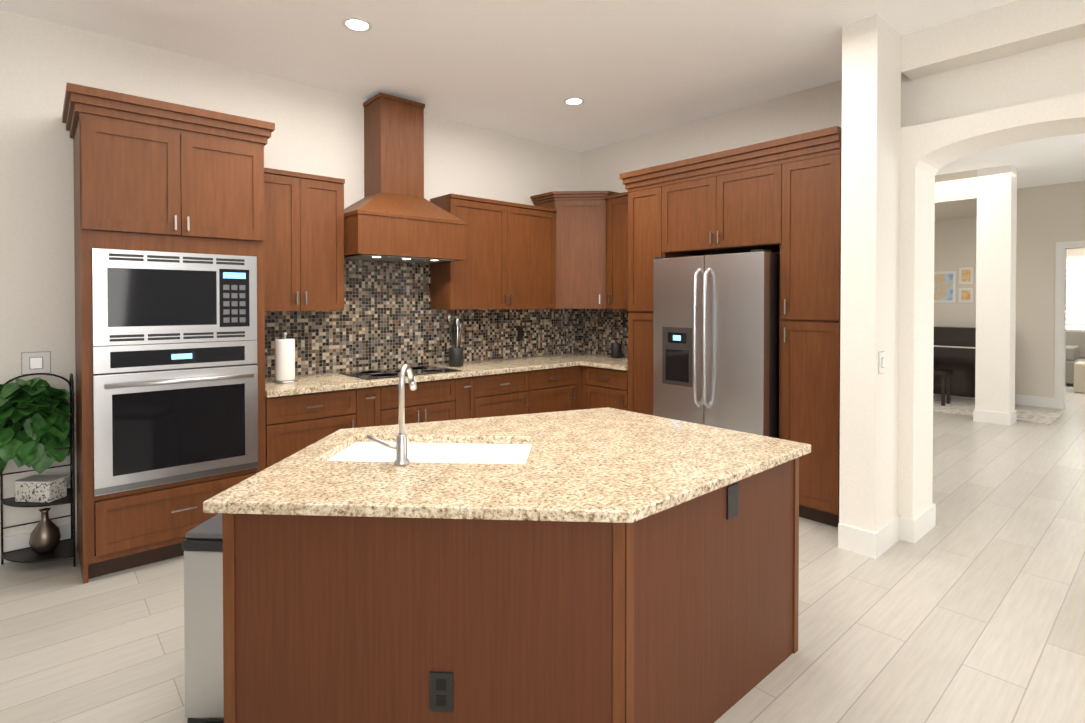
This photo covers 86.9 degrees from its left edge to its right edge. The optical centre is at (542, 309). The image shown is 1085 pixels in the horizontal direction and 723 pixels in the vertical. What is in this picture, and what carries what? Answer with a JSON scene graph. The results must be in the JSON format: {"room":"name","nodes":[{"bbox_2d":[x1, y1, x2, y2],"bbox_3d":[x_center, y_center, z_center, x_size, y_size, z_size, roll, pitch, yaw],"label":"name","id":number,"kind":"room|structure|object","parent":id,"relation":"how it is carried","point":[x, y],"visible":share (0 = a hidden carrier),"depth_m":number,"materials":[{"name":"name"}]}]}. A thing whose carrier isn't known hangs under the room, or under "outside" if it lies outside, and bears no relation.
{"room":"kitchen","nodes":[
{"label":"kitchen","id":0,"kind":"room"},
{"bbox_2d":[0,9,579,545],"bbox_3d":[-3.144,-0.125,3.189,9.650,3.090,0.150,-1,1,-41],"label":"wall","id":1,"kind":"structure","parent":0,"point":[316,131],"depth_m":3.42,"materials":[{"name":"paint"}]},
{"bbox_2d":[21,351,50,374],"bbox_3d":[-2.910,0.308,3.292,0.130,0.130,0.012,-1,1,-41],"label":"light switch","id":2,"kind":"object","parent":1,"relation":"attached to","point":[35,362],"visible":0.98,"depth_m":3.29,"materials":[{"name":"grey"}]},
{"bbox_2d":[270,168,345,314],"bbox_3d":[-1.778,-0.465,4.070,0.623,0.950,0.328,-1,1,-41],"label":"upper cabinet","id":3,"kind":"object","parent":1,"relation":"attached to","point":[308,213],"depth_m":3.98,"materials":[{"name":"brown wood"}]},
{"bbox_2d":[344,92,465,262],"bbox_3d":[-1.133,-1.019,4.482,0.896,1.264,0.553,-1,1,-41],"label":"range hood","id":4,"kind":"object","parent":1,"relation":"attached to","point":[394,222],"depth_m":4.42,"materials":[{"name":"brown wood"}]},
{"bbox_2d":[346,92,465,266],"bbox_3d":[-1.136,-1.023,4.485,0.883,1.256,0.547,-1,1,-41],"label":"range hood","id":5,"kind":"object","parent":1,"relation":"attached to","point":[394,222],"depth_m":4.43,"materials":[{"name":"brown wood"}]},
{"bbox_2d":[265,259,628,377],"bbox_3d":[-0.460,0.045,4.662,3.374,0.885,1.194,-1,1,-41],"label":"backsplash","id":6,"kind":"structure","parent":1,"relation":"attached to","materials":[{"name":"tile"}]},
{"bbox_2d":[426,196,549,310],"bbox_3d":[-0.425,-0.484,5.265,1.194,0.960,0.328,-1,1,-41],"label":"upper cabinet","id":7,"kind":"object","parent":1,"relation":"attached to","point":[506,267],"depth_m":5.09,"materials":[{"name":"brown wood"}]},
{"bbox_2d":[0,394,1053,563],"bbox_3d":[2.907,1.336,4.248,20.100,0.142,14.700,-1,1,-41],"label":"baseboard","id":8,"kind":"structure","parent":1,"relation":"attached to","point":[881,540],"depth_m":3.45,"materials":[{"name":"white"}]},
{"bbox_2d":[532,191,601,310],"bbox_3d":[0.357,-0.547,5.735,0.718,1.076,0.657,-1,1,-41],"label":"upper cabinet","id":9,"kind":"object","parent":1,"relation":"attached to","point":[575,216],"depth_m":5.52,"materials":[{"name":"brown wood"}]},
{"bbox_2d":[0,383,1084,722],"bbox_3d":[3.057,1.436,4.382,20.500,0.060,14.700,-1,1,-41],"label":"floor","id":10,"kind":"structure","parent":0,"point":[970,607],"depth_m":2.63,"materials":[{"name":"beige wood"}]},
{"bbox_2d":[0,373,75,566],"bbox_3d":[-2.824,0.893,3.055,0.503,1.056,0.444,-1,1,-41],"label":"plant stand","id":11,"kind":"object","parent":10,"relation":"on","point":[40,440],"visible":1,"depth_m":3.13,"materials":[{"name":"black metal"}]},
{"bbox_2d":[70,99,269,583],"bbox_3d":[-2.236,0.181,3.455,0.880,2.472,0.655,-1,1,-41],"label":"tall cabinet","id":12,"kind":"object","parent":10,"relation":"on","point":[214,259],"depth_m":3.17,"materials":[{"name":"brown wood"}]},
{"bbox_2d":[92,248,256,345],"bbox_3d":[-2.035,-0.066,3.226,0.786,0.506,0.041,-1,1,-41],"label":"microwave","id":13,"kind":"object","parent":12,"relation":"in","point":[141,296],"depth_m":3.19,"materials":[{"name":"silver metal"}]},
{"bbox_2d":[93,340,257,495],"bbox_3d":[-2.012,0.580,3.207,0.786,0.776,0.110,-1,1,-41],"label":"wall oven","id":14,"kind":"object","parent":12,"relation":"in","point":[167,413],"depth_m":3.18,"materials":[{"name":"silver metal"}]},
{"bbox_2d":[182,513,223,722],"bbox_3d":[-1.096,1.097,2.114,0.257,0.670,0.384,0,1,4],"label":"trash can","id":15,"kind":"object","parent":10,"relation":"on","point":[202,545],"visible":0.25,"depth_m":1.96,"materials":[{"name":"silver plastic"}]},
{"bbox_2d":[270,387,365,465],"bbox_3d":[-1.680,0.974,3.974,0.619,0.874,0.627,-1,1,-41],"label":"base cabinet","id":16,"kind":"object","parent":10,"relation":"on","point":[297,422],"depth_m":3.71,"materials":[{"name":"brown wood"}]},
{"bbox_2d":[366,387,389,426],"bbox_3d":[-1.413,0.971,4.210,0.295,0.874,0.627,-1,1,-41],"label":"base cabinet","id":17,"kind":"object","parent":10,"relation":"on","point":[377,398],"depth_m":4.02,"materials":[{"name":"brown wood"}]},
{"bbox_2d":[390,379,461,424],"bbox_3d":[-1.113,0.968,4.475,0.705,0.874,0.627,-1,1,-41],"label":"base cabinet","id":18,"kind":"object","parent":10,"relation":"on","point":[440,400],"depth_m":4.30,"materials":[{"name":"brown wood"}]},
{"bbox_2d":[270,351,621,398],"bbox_3d":[-0.638,0.506,4.869,3.373,0.039,0.657,-1,1,-41],"label":"countertop","id":19,"kind":"structure","parent":18,"relation":"on","point":[305,384],"depth_m":4.41,"materials":[{"name":"beige stone"}]},
{"bbox_2d":[273,332,296,382],"bbox_3d":[-1.761,0.326,3.917,0.150,0.341,0.150,-1,1,-41],"label":"paper towel holder","id":20,"kind":"object","parent":19,"relation":"on","point":[284,360],"visible":1,"depth_m":3.87,"materials":[{"name":"silver metal"}]},
{"bbox_2d":[338,363,457,378],"bbox_3d":[-1.104,0.487,4.466,0.790,0.007,0.500,-1,1,-41],"label":"cooktop","id":21,"kind":"object","parent":19,"relation":"in","point":[427,368],"depth_m":4.41,"materials":[{"name":"black glass"}]},
{"bbox_2d":[448,314,464,366],"bbox_3d":[-0.736,0.260,4.887,0.157,0.450,0.125,-1,1,-41],"label":"utensil crock","id":22,"kind":"object","parent":19,"relation":"on","point":[455,356],"visible":1,"depth_m":4.84,"materials":[{"name":"black ceramic"}]},
{"bbox_2d":[462,375,481,418],"bbox_3d":[-0.813,0.965,4.740,0.295,0.874,0.627,-1,1,-41],"label":"base cabinet","id":23,"kind":"object","parent":10,"relation":"on","point":[471,388],"depth_m":4.54,"materials":[{"name":"brown wood"}]},
{"bbox_2d":[482,371,537,417],"bbox_3d":[-0.530,0.962,4.990,0.660,0.874,0.627,-1,1,-41],"label":"base cabinet","id":24,"kind":"object","parent":10,"relation":"on","point":[516,394],"depth_m":4.80,"materials":[{"name":"brown wood"}]},
{"bbox_2d":[223,456,799,722],"bbox_3d":[-0.165,1.014,2.311,1.964,0.830,1.513,-1,1,-41],"label":"kitchen island","id":25,"kind":"object","parent":10,"relation":"on","point":[604,565],"depth_m":1.73,"materials":[{"name":"brown wood"}]},
{"bbox_2d":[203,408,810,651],"bbox_3d":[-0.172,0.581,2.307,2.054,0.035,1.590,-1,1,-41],"label":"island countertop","id":26,"kind":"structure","parent":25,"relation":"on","point":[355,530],"depth_m":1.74,"materials":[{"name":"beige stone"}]},
{"bbox_2d":[366,364,416,465],"bbox_3d":[-0.536,0.386,2.138,0.219,0.361,0.150,-1,1,-41],"label":"faucet","id":27,"kind":"object","parent":26,"relation":"on","point":[400,446],"depth_m":2.09,"materials":[{"name":"silver metal"}]},
{"bbox_2d":[327,442,531,463],"bbox_3d":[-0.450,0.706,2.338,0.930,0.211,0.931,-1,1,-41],"label":"sink","id":28,"kind":"object","parent":26,"relation":"in","point":[434,452],"depth_m":2.55,"materials":[{"name":"white ceramic"}]},
{"bbox_2d":[538,367,577,412],"bbox_3d":[-0.139,0.958,5.335,0.615,0.874,0.627,-1,1,-41],"label":"base cabinet","id":29,"kind":"object","parent":10,"relation":"on","point":[557,387],"depth_m":5.17,"materials":[{"name":"brown wood"}]},
{"bbox_2d":[582,367,625,410],"bbox_3d":[0.769,0.958,5.354,0.627,0.874,0.587,-1,1,-41],"label":"base cabinet","id":30,"kind":"object","parent":10,"relation":"on","point":[601,388],"depth_m":5.14,"materials":[{"name":"brown wood"}]},
{"bbox_2d":[582,355,625,370],"bbox_3d":[0.775,0.501,5.320,0.657,0.039,0.537,-1,1,-41],"label":"countertop","id":31,"kind":"structure","parent":30,"relation":"on","point":[610,364],"depth_m":5.20,"materials":[{"name":"beige stone"}]},
{"bbox_2d":[611,341,621,357],"bbox_3d":[0.726,0.393,5.634,0.110,0.167,0.110,-1,1,-41],"label":"canister","id":32,"kind":"object","parent":31,"relation":"on","point":[616,349],"visible":1,"depth_m":5.59,"materials":[{"name":"black plastic"}]},
{"bbox_2d":[626,175,689,414],"bbox_3d":[1.088,0.162,4.984,0.627,2.474,0.370,-1,1,-41],"label":"tall cabinet","id":33,"kind":"object","parent":10,"relation":"on","point":[643,196],"depth_m":4.81,"materials":[{"name":"brown wood"}]},
{"bbox_2d":[653,249,779,438],"bbox_3d":[1.434,0.498,4.405,0.836,1.815,0.916,-1,1,-41],"label":"fridge","id":34,"kind":"object","parent":10,"relation":"on","point":[716,320],"visible":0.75,"depth_m":4.08,"materials":[{"name":"silver metal"}]},
{"bbox_2d":[774,139,841,526],"bbox_3d":[1.979,0.174,3.976,0.627,2.474,0.401,-1,1,-41],"label":"tall cabinet","id":35,"kind":"object","parent":10,"relation":"on","point":[810,251],"depth_m":3.75,"materials":[{"name":"brown wood"}]},
{"bbox_2d":[933,326,975,397],"bbox_3d":[6.182,0.812,8.556,0.440,1.090,1.270,-1,1,-41],"label":"piano","id":36,"kind":"object","parent":10,"relation":"on","point":[955,349],"visible":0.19,"depth_m":8.56,"materials":[{"name":"black"}]},
{"bbox_2d":[933,399,1061,424],"bbox_3d":[5.662,1.358,8.017,0.980,0.012,2.300,-1,1,-41],"label":"rug","id":37,"kind":"object","parent":10,"relation":"on","point":[1039,417],"visible":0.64,"depth_m":7.54,"materials":[{"name":"beige fabric"}]},
{"bbox_2d":[933,368,952,405],"bbox_3d":[5.550,1.103,8.315,0.350,0.486,0.600,-1,1,-41],"label":"piano bench","id":38,"kind":"object","parent":37,"relation":"on","point":[943,373],"visible":0.46,"depth_m":8.06,"materials":[{"name":"black"}]},
{"bbox_2d":[1065,330,1084,383],"bbox_3d":[9.911,0.868,9.795,0.950,0.950,1.550,-1,1,-41],"label":"sofa","id":39,"kind":"object","parent":10,"relation":"on","point":[1075,346],"visible":0.48,"depth_m":10.20,"materials":[{"name":"grey fabric"}]},
{"bbox_2d":[1074,361,1084,392],"bbox_3d":[8.935,1.109,9.256,0.470,0.480,0.470,-1,1,-41],"label":"ottoman","id":40,"kind":"object","parent":10,"relation":"on","point":[1079,376],"visible":1,"depth_m":9.22,"materials":[{"name":"beige fabric"}]},
{"bbox_2d":[0,0,1084,188],"bbox_3d":[3.057,-1.744,4.345,20.500,0.120,14.700,-1,1,-41],"label":"ceiling","id":41,"kind":"structure","parent":0,"point":[626,69],"depth_m":3.71,"materials":[{"name":"paint"}]},
{"bbox_2d":[342,17,371,31],"bbox_3d":[-1.086,-1.668,3.356,0.170,0.008,0.170,-1,1,-41],"label":"recessed light","id":42,"kind":"object","parent":41,"relation":"in","point":[357,24],"visible":1,"depth_m":3.35,"materials":[{"name":"white"}]},
{"bbox_2d":[563,97,583,104],"bbox_3d":[0.255,-1.683,4.633,0.170,0.008,0.170,-1,1,-41],"label":"recessed light","id":43,"kind":"object","parent":41,"relation":"in","point":[573,101],"visible":1,"depth_m":4.62,"materials":[{"name":"white"}]},
{"bbox_2d":[901,0,1084,79],"bbox_3d":[4.685,-1.533,0.841,0.200,0.220,7.289,-1,1,-41],"label":"soffit","id":44,"kind":"structure","parent":41,"relation":"attached to","point":[1011,28],"depth_m":3.20,"materials":[{"name":"paint"}]},
{"bbox_2d":[580,80,841,252],"bbox_3d":[1.532,-0.147,5.072,0.147,3.090,3.220,-1,1,-41],"label":"wall","id":45,"kind":"structure","parent":0,"point":[602,168],"depth_m":4.97,"materials":[{"name":"paint"}]},
{"bbox_2d":[602,191,625,310],"bbox_3d":[0.861,-0.546,5.420,0.380,1.080,0.590,-1,1,-41],"label":"upper cabinet","id":46,"kind":"object","parent":45,"relation":"attached to","point":[613,203],"depth_m":5.43,"materials":[{"name":"brown wood"}]},
{"bbox_2d":[662,151,781,256],"bbox_3d":[1.528,-0.762,4.475,0.627,0.614,1.000,-1,1,-41],"label":"upper cabinet","id":47,"kind":"object","parent":45,"relation":"attached to","point":[735,206],"depth_m":4.23,"materials":[{"name":"brown wood"}]},
{"bbox_2d":[839,14,900,531],"bbox_3d":[1.961,-0.129,3.489,0.400,3.090,0.260,-1,1,-41],"label":"pillar","id":48,"kind":"structure","parent":0,"point":[870,220],"depth_m":3.34,"materials":[{"name":"paint"}]},
{"bbox_2d":[878,351,884,373],"bbox_3d":[1.970,0.308,3.318,0.090,0.130,0.014,-1,1,-41],"label":"light switch","id":49,"kind":"object","parent":48,"relation":"attached to","point":[881,362],"visible":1,"depth_m":3.31,"materials":[{"name":"grey"}]},
{"bbox_2d":[898,125,934,518],"bbox_3d":[2.287,0.148,3.727,0.400,2.530,0.340,-1,1,-41],"label":"pillar","id":50,"kind":"structure","parent":0,"point":[916,335],"depth_m":3.52,"materials":[{"name":"paint"}]},
{"bbox_2d":[935,170,976,220],"bbox_3d":[3.813,-1.576,10.152,1.880,0.350,6.700,-1,1,-41],"label":"beam","id":51,"kind":"structure","parent":0,"point":[956,195],"depth_m":7.27,"materials":[{"name":"paint"}]},
{"bbox_2d":[901,37,1084,127],"bbox_3d":[4.824,-1.367,1.140,0.400,0.560,7.550,-1,1,-41],"label":"wall","id":52,"kind":"structure","parent":0,"point":[1049,72],"depth_m":3.32,"materials":[{"name":"paint"}]},
{"bbox_2d":[975,165,1016,412],"bbox_3d":[5.559,-0.170,7.021,0.330,3.090,0.330,-1,1,-41],"label":"pillar","id":53,"kind":"structure","parent":0,"point":[996,287],"depth_m":6.91,"materials":[{"name":"paint"}]},
{"bbox_2d":[915,92,1084,175],"bbox_3d":[4.786,0.184,0.898,0.400,2.525,7.210,-1,1,-41],"label":"arch","id":54,"kind":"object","parent":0,"point":[940,144],"depth_m":3.23,"materials":[{"name":"paint"}]},
{"bbox_2d":[934,181,1084,397],"bbox_3d":[7.123,-0.181,7.954,0.150,3.090,14.700,-1,1,-41],"label":"wall","id":55,"kind":"structure","parent":0,"point":[1049,217],"depth_m":8.08,"materials":[{"name":"paint"}]},
{"bbox_2d":[934,271,955,302],"bbox_3d":[6.111,-0.348,8.967,0.022,0.480,0.600,-1,1,-41],"label":"picture","id":56,"kind":"object","parent":55,"relation":"attached to","point":[944,286],"visible":0.36,"depth_m":8.83,"materials":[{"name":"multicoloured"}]},
{"bbox_2d":[959,267,973,283],"bbox_3d":[6.396,-0.509,8.643,0.022,0.250,0.180,-1,1,-41],"label":"picture","id":57,"kind":"object","parent":55,"relation":"attached to","point":[966,275],"visible":0.93,"depth_m":8.63,"materials":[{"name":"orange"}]},
{"bbox_2d":[959,288,973,302],"bbox_3d":[6.396,-0.214,8.646,0.022,0.220,0.180,-1,1,-41],"label":"picture","id":58,"kind":"object","parent":55,"relation":"attached to","point":[966,295],"visible":0.96,"depth_m":8.63,"materials":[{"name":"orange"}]},
{"bbox_2d":[1054,241,1084,408],"bbox_3d":[7.603,0.226,7.416,0.174,2.290,1.430,-1,1,-41],"label":"trim","id":59,"kind":"structure","parent":55,"relation":"attached to","point":[1060,325],"depth_m":7.86,"materials":[{"name":"white"}]},
{"bbox_2d":[1067,248,1084,255],"bbox_3d":[10.496,-0.215,10.933,0.150,3.090,14.700,-1,1,-41],"label":"wall","id":60,"kind":"structure","parent":0,"point":[1076,252],"depth_m":11.04,"materials":[{"name":"paint"}]},
{"bbox_2d":[1066,255,1084,329],"bbox_3d":[10.029,-0.100,11.323,0.034,1.870,1.120,-1,1,-41],"label":"living room window","id":61,"kind":"structure","parent":60,"relation":"in","point":[1075,295],"depth_m":11.04,"materials":[{"name":"white"}]}
]}

